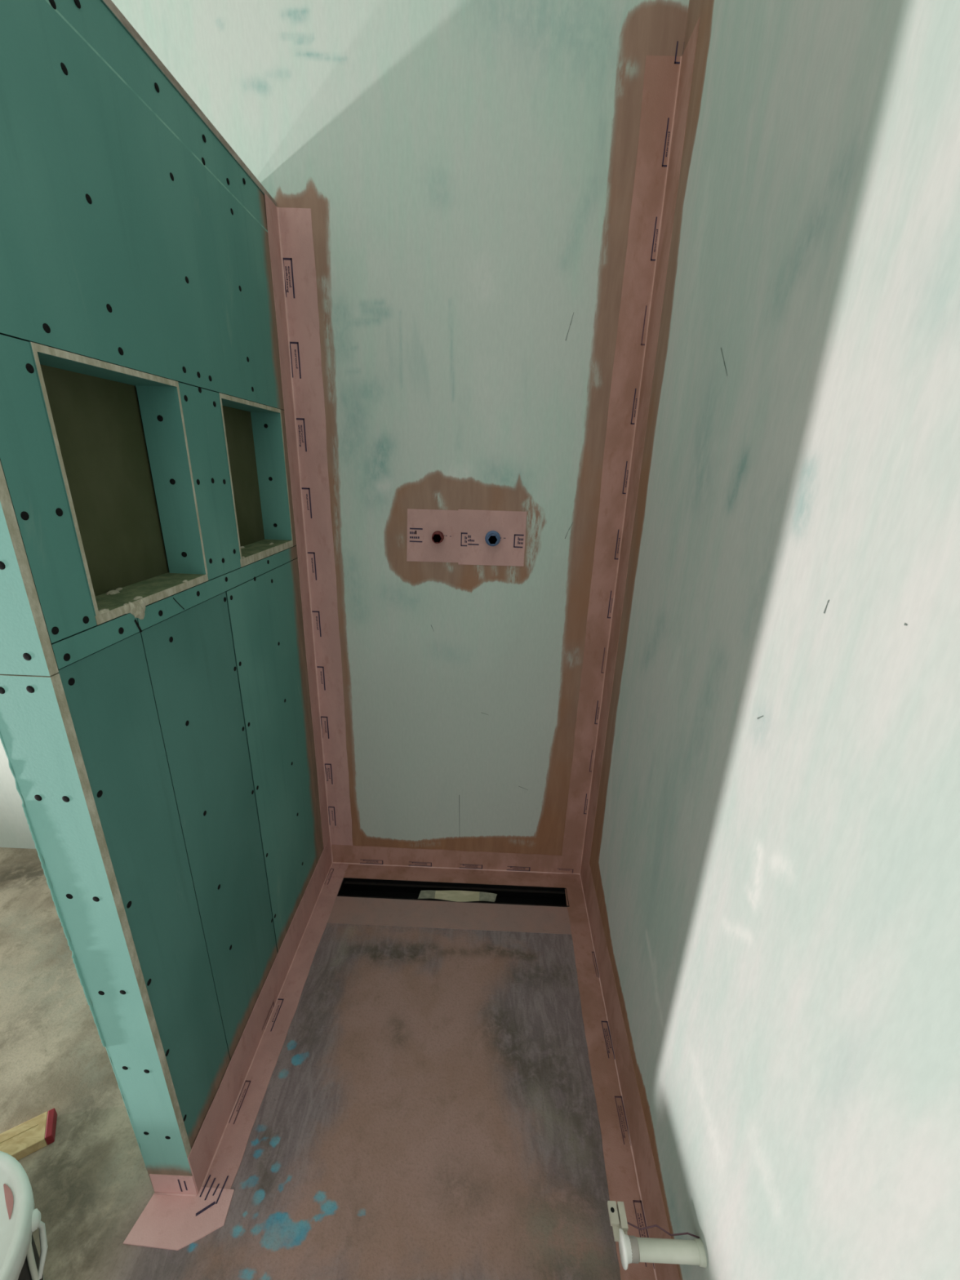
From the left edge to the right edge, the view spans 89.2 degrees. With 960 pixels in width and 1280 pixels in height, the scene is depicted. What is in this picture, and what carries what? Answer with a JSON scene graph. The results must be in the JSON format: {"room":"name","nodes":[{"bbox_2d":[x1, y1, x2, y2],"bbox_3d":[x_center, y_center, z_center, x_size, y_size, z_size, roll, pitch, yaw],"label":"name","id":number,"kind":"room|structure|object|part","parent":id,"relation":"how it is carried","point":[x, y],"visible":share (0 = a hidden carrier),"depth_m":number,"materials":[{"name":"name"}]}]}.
{"room":"building under construction","nodes":[
{"label":"building under construction","id":0,"kind":"room"},
{"bbox_2d":[0,847,620,1279],"bbox_3d":[-1.727,1.296,0.267,4.290,0.001,3.200,2,20,1],"label":"floor","id":1,"kind":"structure","parent":0,"point":[428,1110],"depth_m":1.07,"materials":[{"name":"brown concrete"}]},
{"bbox_2d":[0,1151,48,1279],"bbox_3d":[-0.859,1.041,0.721,0.335,0.238,0.335,2,20,1],"label":"paint bucket","id":2,"kind":"object","parent":1,"relation":"on","point":[20,1260],"visible":1,"depth_m":0.78,"materials":[{"name":"white plastic"}]},
{"bbox_3d":[-0.732,1.051,0.698,0.061,0.170,0.233,7,20,14],"label":"bail handle","id":3,"kind":"part","parent":2,"relation":"part of","materials":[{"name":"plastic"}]},
{"bbox_2d":[0,1107,57,1160],"bbox_3d":[-1.178,1.082,0.887,0.627,0.024,0.056,-10,23,-30],"label":"batten","id":4,"kind":"object","parent":1,"relation":"on","point":[28,1137],"visible":1,"depth_m":1.01,"materials":[{"name":"brown wood"}]},
{"bbox_2d":[0,0,324,1192],"bbox_3d":[-0.552,0.044,1.036,0.094,1.923,0.859,2,20,1],"label":"wall","id":5,"kind":"structure","parent":1,"relation":"on","point":[157,737],"depth_m":0.77,"materials":[{"name":"green paper"}]},
{"bbox_2d":[187,836,348,1193],"bbox_3d":[-0.513,0.893,1.340,0.063,0.124,0.853,2,20,1],"label":"tape","id":6,"kind":"object","parent":5,"relation":"attached to","point":[219,1147],"visible":1,"depth_m":1.19,"materials":[{"name":"fabric"}]},
{"bbox_2d":[123,1173,234,1250],"bbox_3d":[-0.569,1.070,0.927,0.171,0.064,0.100,2,20,1],"label":"tape","id":7,"kind":"object","parent":1,"relation":"on","point":[175,1216],"visible":1,"depth_m":0.93,"materials":[{"name":"fabric"}]},
{"bbox_2d":[327,878,571,934],"bbox_3d":[-0.097,0.877,1.614,0.796,0.001,0.180,2,20,1],"label":"tape","id":8,"kind":"object","parent":1,"relation":"on","point":[345,909],"visible":1,"depth_m":1.57,"materials":[{"name":"fabric"}]},
{"bbox_2d":[337,877,568,906],"bbox_3d":[-0.090,0.885,1.668,0.775,0.058,0.075,2,20,1],"label":"linear drain","id":9,"kind":"object","parent":1,"relation":"in","point":[349,887],"visible":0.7,"depth_m":1.70,"materials":[{"name":"black metal"}]},
{"bbox_2d":[417,889,497,902],"bbox_3d":[-0.075,0.865,1.643,0.266,0.004,0.047,2,20,1],"label":"tape","id":10,"kind":"object","parent":9,"relation":"attached to","point":[451,895],"visible":1,"depth_m":1.64,"materials":[{"name":"paper"}]},
{"bbox_2d":[0,0,688,855],"bbox_3d":[-1.623,-0.602,1.350,4.320,2.850,0.120,2,20,1],"label":"wall","id":11,"kind":"structure","parent":0,"point":[464,170],"depth_m":1.18,"materials":[{"name":"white paint"}]},
{"bbox_2d":[264,192,352,862],"bbox_3d":[-0.461,-0.083,1.409,0.083,1.910,0.066,2,20,1],"label":"tape","id":12,"kind":"object","parent":11,"relation":"attached to","point":[290,231],"visible":1,"depth_m":1.32,"materials":[{"name":"fabric"}]},
{"bbox_2d":[406,508,457,562],"bbox_3d":[-0.127,-0.290,1.361,0.158,0.146,0.001,2,20,1],"label":"seal","id":13,"kind":"object","parent":11,"relation":"attached to","point":[422,524],"visible":1,"depth_m":1.36,"materials":[{"name":"pink rubber"}]},
{"bbox_2d":[431,530,444,543],"bbox_3d":[-0.118,-0.283,1.346,0.033,0.033,0.030,2,20,1],"label":"outlet","id":14,"kind":"object","parent":11,"relation":"attached to","point":[437,537],"visible":1,"depth_m":1.35,"materials":[{"name":"red plastic"}]},
{"bbox_2d":[432,533,441,542],"bbox_3d":[-0.118,-0.282,1.345,0.026,0.022,0.026,2,20,1],"label":"socket","id":15,"kind":"object","parent":14,"relation":"attached to","point":[437,538],"depth_m":1.35,"materials":[{"name":"black plastic"}]},
{"bbox_2d":[328,844,581,888],"bbox_3d":[-0.086,0.798,1.712,0.900,0.084,0.069,2,20,1],"label":"tape","id":16,"kind":"object","parent":11,"relation":"attached to","point":[363,861],"visible":1,"depth_m":1.74,"materials":[{"name":"fabric"}]},
{"bbox_2d":[457,509,526,566],"bbox_3d":[0.032,-0.283,1.359,0.189,0.153,0.002,2,20,1],"label":"seal","id":17,"kind":"object","parent":11,"relation":"attached to","point":[473,526],"visible":1,"depth_m":1.36,"materials":[{"name":"pink rubber"}]},
{"bbox_2d":[484,530,500,546],"bbox_3d":[0.035,-0.279,1.344,0.043,0.043,0.030,2,20,1],"label":"outlet","id":18,"kind":"object","parent":11,"relation":"attached to","point":[492,538],"visible":1,"depth_m":1.35,"materials":[{"name":"blue plastic"}]},
{"bbox_2d":[488,535,497,543],"bbox_3d":[0.035,-0.278,1.343,0.026,0.022,0.026,2,20,1],"label":"socket","id":19,"kind":"object","parent":18,"relation":"attached to","point":[491,539],"depth_m":1.35,"materials":[{"name":"black plastic"}]},
{"bbox_2d":[589,0,959,1279],"bbox_3d":[0.390,0.041,-0.232,0.145,2.850,3.204,3,20,2],"label":"wall","id":20,"kind":"structure","parent":0,"point":[775,860],"depth_m":0.55,"materials":[{"name":"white paint"}]},
{"bbox_2d":[562,851,679,1279],"bbox_3d":[0.308,0.948,1.235,0.068,0.150,1.052,3,20,2],"label":"tape","id":21,"kind":"object","parent":20,"relation":"attached to","point":[632,1177],"visible":0.91,"depth_m":1.13,"materials":[{"name":"fabric"}]},
{"bbox_2d":[561,16,700,873],"bbox_3d":[0.354,-0.185,1.334,0.094,2.211,0.100,2,20,1],"label":"tape","id":22,"kind":"object","parent":20,"relation":"attached to","point":[667,82],"visible":1,"depth_m":1.22,"materials":[{"name":"fabric"}]},
{"bbox_2d":[607,1200,706,1270],"bbox_3d":[0.263,0.890,0.725,0.132,0.039,0.066,2,20,1],"label":"pipe stub","id":23,"kind":"object","parent":20,"relation":"attached to","point":[633,1249],"visible":1,"depth_m":0.71,"materials":[{"name":"plastic"}]}
]}

